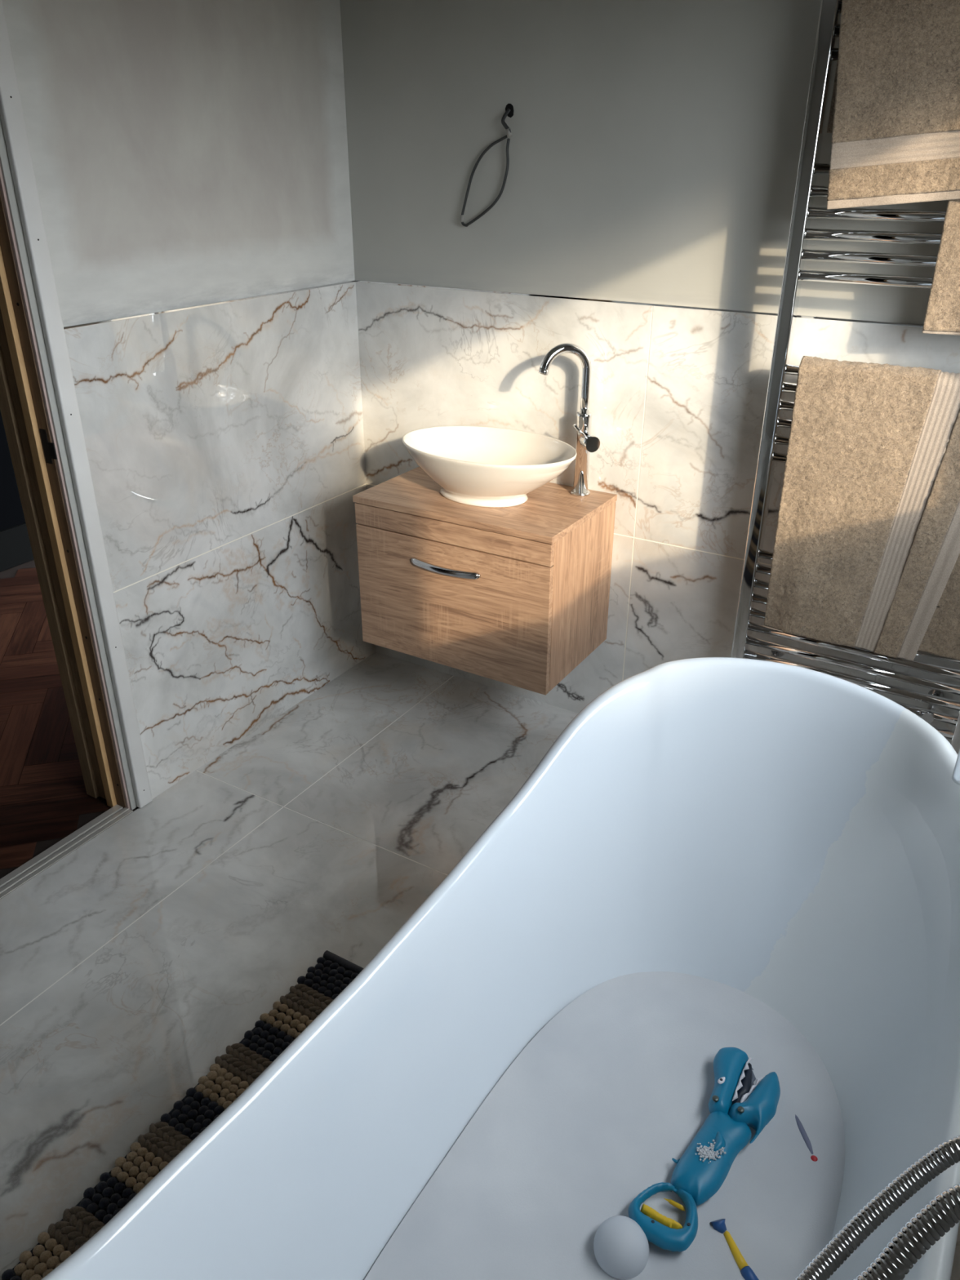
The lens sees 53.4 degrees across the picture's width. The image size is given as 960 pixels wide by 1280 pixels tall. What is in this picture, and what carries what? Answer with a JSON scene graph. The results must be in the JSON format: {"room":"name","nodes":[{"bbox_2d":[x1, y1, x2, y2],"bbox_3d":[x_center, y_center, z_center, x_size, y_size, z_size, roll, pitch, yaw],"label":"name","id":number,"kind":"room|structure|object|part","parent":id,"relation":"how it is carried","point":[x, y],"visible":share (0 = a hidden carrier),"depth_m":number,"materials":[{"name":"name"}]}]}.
{"room":"bathroom","nodes":[
{"label":"bathroom","id":0,"kind":"room"},
{"bbox_2d":[0,410,25,530],"bbox_3d":[-2.428,-1.123,2.917,0.250,2.400,4.600,15,31,27],"label":"wall","id":1,"kind":"structure","parent":0,"point":[11,513],"depth_m":3.87,"materials":[{"name":"paint"}]},
{"bbox_2d":[0,522,33,571],"bbox_3d":[-2.341,-0.074,3.325,0.018,0.160,4.500,15,31,27],"label":"baseboard","id":2,"kind":"structure","parent":1,"relation":"attached to","point":[15,549],"depth_m":3.93,"materials":[{"name":"paint"}]},
{"bbox_2d":[2,0,375,808],"bbox_3d":[-1.258,-0.408,1.516,0.121,2.400,3.520,15,31,27],"label":"wall","id":3,"kind":"structure","parent":0,"point":[190,157],"depth_m":2.36,"materials":[{"name":"paint"}]},
{"bbox_2d":[0,0,152,809],"bbox_3d":[-1.162,-0.352,1.759,0.176,2.079,0.874,15,31,27],"label":"door frame","id":4,"kind":"structure","parent":3,"relation":"in","point":[39,409],"depth_m":2.11,"materials":[{"name":"grey paint"}]},
{"bbox_3d":[-0.617,-0.839,2.363,0.009,0.004,0.990,15,31,27],"label":"tile trim","id":5,"kind":"part","parent":3,"relation":"part of","materials":[{"name":"silver metal"}]},
{"bbox_2d":[0,559,959,1279],"bbox_3d":[-0.728,0.514,2.463,4.150,0.100,4.800,15,31,27],"label":"floor","id":6,"kind":"structure","parent":0,"point":[131,962],"depth_m":2.27,"materials":[{"name":"tile"}]},
{"bbox_2d":[0,804,133,898],"bbox_3d":[-1.130,0.591,2.192,0.056,0.008,0.791,15,31,27],"label":"threshold strip","id":7,"kind":"object","parent":6,"relation":"on","point":[27,871],"visible":1,"depth_m":2.34,"materials":[{"name":"metal"}]},
{"bbox_2d":[1,950,363,1279],"bbox_3d":[-0.432,0.937,1.497,0.458,0.022,1.145,15,31,27],"label":"bath mat","id":8,"kind":"object","parent":6,"relation":"on","point":[232,1073],"visible":0.15,"depth_m":1.68,"materials":[{"name":"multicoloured fabric"}]},
{"bbox_2d":[40,657,959,1279],"bbox_3d":[0.153,0.685,1.215,0.769,0.731,1.625,15,31,27],"label":"bathtub","id":9,"kind":"object","parent":6,"relation":"on","point":[786,837],"visible":0.68,"depth_m":1.54,"materials":[{"name":"white ceramic"}]},
{"bbox_2d":[364,971,844,1279],"bbox_3d":[0.166,0.834,1.282,0.525,0.009,1.132,15,31,27],"label":"water","id":10,"kind":"object","parent":9,"relation":"in","point":[595,1111],"visible":0.86,"depth_m":1.42,"materials":[{"name":"liquid"}]},
{"bbox_2d":[593,1215,648,1279],"bbox_3d":[0.190,0.819,1.286,0.074,0.074,0.074,15,31,27],"label":"ball","id":11,"kind":"object","parent":10,"relation":"on","point":[620,1246],"visible":1,"depth_m":1.26,"materials":[{"name":"white plastic"}]},
{"bbox_2d":[627,1047,780,1252],"bbox_3d":[0.341,0.744,1.405,0.116,0.053,0.357,18,32,31],"label":"toy","id":12,"kind":"object","parent":10,"relation":"on","point":[730,1119],"visible":0.98,"depth_m":1.40,"materials":[{"name":"teal plastic"}]},
{"bbox_3d":[0.255,0.791,1.315,0.094,0.025,0.089,15,31,27],"label":"handle","id":13,"kind":"part","parent":12,"relation":"part of","materials":[{"name":"teal plastic"}]},
{"bbox_3d":[0.272,0.788,1.334,0.033,0.011,0.006,17,32,30],"label":"trigger arm","id":14,"kind":"part","parent":12,"relation":"part of","materials":[{"name":"yellow plastic"}]},
{"bbox_2d":[694,1139,726,1163],"bbox_3d":[0.332,0.738,1.381,0.046,0.005,0.033,-13,30,-23],"label":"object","id":15,"kind":"object","parent":12,"relation":"on","point":[710,1154],"visible":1,"depth_m":1.38,"materials":[{"name":"white"}]},
{"bbox_2d":[711,1218,759,1279],"bbox_3d":[0.355,0.838,1.268,0.021,0.026,0.151,-10,29,-19],"label":"toy","id":16,"kind":"object","parent":10,"relation":"on","point":[719,1225],"visible":1,"depth_m":1.29,"materials":[{"name":"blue plastic"}]},
{"bbox_2d":[795,1114,817,1161],"bbox_3d":[0.489,0.747,1.465,0.015,0.014,0.125,-3,27,-6],"label":"toy","id":17,"kind":"object","parent":10,"relation":"in","point":[813,1157],"visible":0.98,"depth_m":1.44,"materials":[{"name":"plastic"}]},
{"bbox_3d":[0.489,0.744,1.471,0.014,0.013,0.112,-4,27,-7],"label":"rod","id":18,"kind":"part","parent":17,"relation":"part of","materials":[{"name":"plastic"}]},
{"bbox_2d":[795,1135,959,1279],"bbox_3d":[0.305,0.370,0.606,0.428,0.289,0.156,-9,28,-17],"label":"shower hose","id":19,"kind":"object","parent":9,"relation":"attached to","point":[942,1213],"visible":1,"depth_m":0.70,"materials":[{"name":"silver metal"}]},
{"bbox_2d":[951,749,959,785],"bbox_3d":[0.793,0.457,1.395,0.311,0.977,0.100,20,33,34],"label":"tap","id":20,"kind":"object","parent":6,"relation":"on","point":[956,774],"visible":1,"depth_m":1.38,"materials":[{"name":"silver metal"}]},
{"bbox_2d":[339,0,959,743],"bbox_3d":[0.584,-0.799,2.295,2.370,2.400,0.121,15,31,27],"label":"wall","id":21,"kind":"structure","parent":0,"point":[640,220],"depth_m":2.37,"materials":[{"name":"grey paint"}]},
{"bbox_2d":[352,466,617,695],"bbox_3d":[0.009,-0.191,2.654,0.601,0.438,0.398,15,31,27],"label":"vanity unit","id":22,"kind":"object","parent":21,"relation":"attached to","point":[517,596],"visible":0.96,"depth_m":2.50,"materials":[{"name":"brown wood"}]},
{"bbox_3d":[-0.094,-0.183,2.481,0.212,0.022,0.021,15,31,27],"label":"handle","id":23,"kind":"part","parent":22,"relation":"part of","materials":[{"name":"silver metal"}]},
{"bbox_3d":[-0.079,-0.088,2.543,0.595,0.356,0.018,15,31,27],"label":"drawer","id":24,"kind":"part","parent":22,"relation":"part of","materials":[{"name":"brown wood"}]},
{"bbox_2d":[352,466,617,544],"bbox_3d":[0.014,-0.381,2.566,0.601,0.018,0.380,15,31,27],"label":"countertop","id":25,"kind":"structure","parent":22,"relation":"on","point":[550,512],"depth_m":2.47,"materials":[{"name":"brown wood"}]},
{"bbox_2d":[402,425,577,507],"bbox_3d":[0.020,-0.448,2.522,0.491,0.141,0.332,15,31,27],"label":"basin","id":26,"kind":"object","parent":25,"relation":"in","point":[480,466],"visible":1,"depth_m":2.50,"materials":[{"name":"white ceramic"}]},
{"bbox_2d":[537,342,599,496],"bbox_3d":[0.226,-0.557,2.454,0.161,0.397,0.082,-10,29,-19],"label":"tap","id":27,"kind":"object","parent":25,"relation":"on","point":[586,443],"visible":0.99,"depth_m":2.46,"materials":[{"name":"silver metal"}]},
{"bbox_3d":[0.215,-0.658,2.414,0.146,0.181,0.024,-10,29,-20],"label":"spout","id":28,"kind":"part","parent":27,"relation":"part of","materials":[{"name":"silver metal"}]},
{"bbox_3d":[0.258,-0.535,2.451,0.042,0.042,0.008,0,27,0],"label":"lever","id":29,"kind":"part","parent":27,"relation":"part of","materials":[{"name":"silver metal"}]},
{"bbox_2d":[573,411,592,493],"bbox_3d":[0.271,-0.495,2.522,0.041,0.212,0.041,15,31,27],"label":"tap","id":30,"kind":"object","parent":27,"relation":"attached to","point":[584,419],"depth_m":2.51,"materials":[{"name":"silver metal"}]},
{"bbox_3d":[0.283,-0.513,2.478,0.041,0.042,0.044,-10,29,-20],"label":"handle","id":31,"kind":"part","parent":27,"relation":"part of","materials":[{"name":"silver metal"}]},
{"bbox_2d":[460,103,513,226],"bbox_3d":[0.015,-1.189,2.401,0.153,0.279,0.023,15,31,27],"label":"cable","id":32,"kind":"object","parent":21,"relation":"attached to","point":[509,108],"visible":1,"depth_m":2.38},
{"bbox_3d":[0.555,-0.780,2.251,2.130,0.004,0.009,15,31,27],"label":"tile trim","id":33,"kind":"part","parent":21,"relation":"part of","materials":[{"name":"silver metal"}]},
{"bbox_2d":[730,0,959,755],"bbox_3d":[0.918,-0.544,2.038,0.571,1.740,0.124,15,31,27],"label":"towel radiator","id":34,"kind":"object","parent":21,"relation":"attached to","point":[825,51],"visible":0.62,"depth_m":2.07,"materials":[{"name":"silver metal"}]},
{"bbox_3d":[0.897,-0.045,2.254,0.513,0.021,0.022,15,31,27],"label":"rail","id":35,"kind":"part","parent":34,"relation":"part of","materials":[{"name":"silver metal"}]},
{"bbox_3d":[0.897,-0.150,2.200,0.513,0.021,0.022,15,31,27],"label":"rail","id":36,"kind":"part","parent":34,"relation":"part of","materials":[{"name":"silver metal"}]},
{"bbox_3d":[0.898,-0.365,2.091,0.513,0.021,0.022,15,31,27],"label":"rail","id":37,"kind":"part","parent":34,"relation":"part of","materials":[{"name":"silver metal"}]},
{"bbox_3d":[0.898,-0.400,2.073,0.513,0.021,0.022,15,31,27],"label":"rail","id":38,"kind":"part","parent":34,"relation":"part of","materials":[{"name":"silver metal"}]},
{"bbox_3d":[0.898,-0.435,2.055,0.513,0.021,0.022,15,31,27],"label":"rail","id":39,"kind":"part","parent":34,"relation":"part of","materials":[{"name":"silver metal"}]},
{"bbox_3d":[0.898,-0.471,2.037,0.513,0.021,0.022,15,31,27],"label":"rail","id":40,"kind":"part","parent":34,"relation":"part of","materials":[{"name":"silver metal"}]},
{"bbox_3d":[0.898,-0.506,2.019,0.513,0.021,0.022,15,31,27],"label":"rail","id":41,"kind":"part","parent":34,"relation":"part of","materials":[{"name":"silver metal"}]},
{"bbox_3d":[0.898,-0.541,2.001,0.513,0.021,0.022,15,31,27],"label":"rail","id":42,"kind":"part","parent":34,"relation":"part of","materials":[{"name":"silver metal"}]},
{"bbox_3d":[0.899,-0.860,1.839,0.513,0.021,0.022,15,31,27],"label":"rail","id":43,"kind":"part","parent":34,"relation":"part of","materials":[{"name":"silver metal"}]},
{"bbox_3d":[0.899,-0.896,1.821,0.513,0.021,0.022,15,31,27],"label":"rail","id":44,"kind":"part","parent":34,"relation":"part of","materials":[{"name":"silver metal"}]},
{"bbox_3d":[0.899,-1.073,1.731,0.513,0.021,0.022,15,31,27],"label":"rail","id":45,"kind":"part","parent":34,"relation":"part of","materials":[{"name":"silver metal"}]},
{"bbox_3d":[0.899,-1.108,1.713,0.513,0.021,0.022,15,31,27],"label":"rail","id":46,"kind":"part","parent":34,"relation":"part of","materials":[{"name":"silver metal"}]},
{"bbox_3d":[0.899,-1.143,1.696,0.513,0.021,0.022,15,31,27],"label":"rail","id":47,"kind":"part","parent":34,"relation":"part of","materials":[{"name":"silver metal"}]},
{"bbox_3d":[0.897,-0.080,2.236,0.513,0.021,0.022,15,31,27],"label":"rail","id":48,"kind":"part","parent":34,"relation":"part of","materials":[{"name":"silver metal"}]},
{"bbox_3d":[0.897,-0.115,2.218,0.513,0.021,0.022,15,31,27],"label":"rail","id":49,"kind":"part","parent":34,"relation":"part of","materials":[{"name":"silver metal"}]},
{"bbox_3d":[0.896,0.095,2.325,0.513,0.021,0.022,15,31,27],"label":"rail","id":50,"kind":"part","parent":34,"relation":"part of","materials":[{"name":"silver metal"}]},
{"bbox_3d":[0.896,0.060,2.307,0.513,0.021,0.022,15,31,27],"label":"rail","id":51,"kind":"part","parent":34,"relation":"part of","materials":[{"name":"silver metal"}]},
{"bbox_3d":[0.897,0.025,2.289,0.513,0.021,0.022,15,31,27],"label":"rail","id":52,"kind":"part","parent":34,"relation":"part of","materials":[{"name":"silver metal"}]},
{"bbox_3d":[0.897,-0.010,2.271,0.513,0.021,0.022,15,31,27],"label":"rail","id":53,"kind":"part","parent":34,"relation":"part of","materials":[{"name":"silver metal"}]},
{"bbox_2d":[764,355,959,661],"bbox_3d":[0.929,-0.272,2.112,0.523,0.644,0.082,15,31,27],"label":"towel","id":54,"kind":"object","parent":34,"relation":"hanging from","point":[866,550],"visible":1,"depth_m":2.12,"materials":[{"name":"beige fabric"}]},
{"bbox_3d":[0.994,-0.255,2.078,0.131,0.644,0.073,15,31,27],"label":"terry panel","id":55,"kind":"part","parent":54,"relation":"part of","materials":[{"name":"beige fabric"}]},
{"bbox_3d":[0.898,-0.716,1.912,0.513,0.021,0.022,15,31,27],"label":"rail","id":56,"kind":"part","parent":34,"relation":"part of","materials":[{"name":"silver metal"}]},
{"bbox_3d":[0.898,-0.752,1.894,0.513,0.021,0.022,15,31,27],"label":"rail","id":57,"kind":"part","parent":34,"relation":"part of","materials":[{"name":"silver metal"}]},
{"bbox_3d":[0.899,-0.788,1.876,0.513,0.021,0.022,15,31,27],"label":"rail","id":58,"kind":"part","parent":34,"relation":"part of","materials":[{"name":"silver metal"}]},
{"bbox_3d":[0.899,-0.824,1.857,0.513,0.021,0.022,15,31,27],"label":"rail","id":59,"kind":"part","parent":34,"relation":"part of","materials":[{"name":"silver metal"}]},
{"bbox_2d":[826,0,959,209],"bbox_3d":[0.895,-1.016,1.754,0.492,0.419,0.079,15,31,27],"label":"towel","id":60,"kind":"object","parent":34,"relation":"hanging from","point":[894,123],"visible":1,"depth_m":1.80,"materials":[{"name":"beige fabric"}]},
{"bbox_3d":[0.896,-0.877,1.796,0.462,0.101,0.035,15,31,27],"label":"terry panel","id":61,"kind":"part","parent":60,"relation":"part of","materials":[{"name":"beige fabric"}]},
{"bbox_3d":[0.895,-1.059,1.736,0.488,0.326,0.074,15,31,27],"label":"terry panel","id":62,"kind":"part","parent":60,"relation":"part of","materials":[{"name":"beige fabric"}]},
{"bbox_3d":[0.896,0.130,2.342,0.513,0.021,0.022,15,31,27],"label":"rail","id":63,"kind":"part","parent":34,"relation":"part of","materials":[{"name":"silver metal"}]},
{"bbox_2d":[921,199,959,335],"bbox_3d":[1.012,-0.740,1.819,0.254,0.316,0.047,15,31,27],"label":"towel","id":64,"kind":"object","parent":34,"relation":"hanging from","point":[942,316],"visible":0.95,"depth_m":1.88,"materials":[{"name":"beige fabric"}]},
{"bbox_3d":[0.896,0.165,2.360,0.513,0.021,0.022,15,31,27],"label":"rail","id":65,"kind":"part","parent":34,"relation":"part of","materials":[{"name":"silver metal"}]}
]}

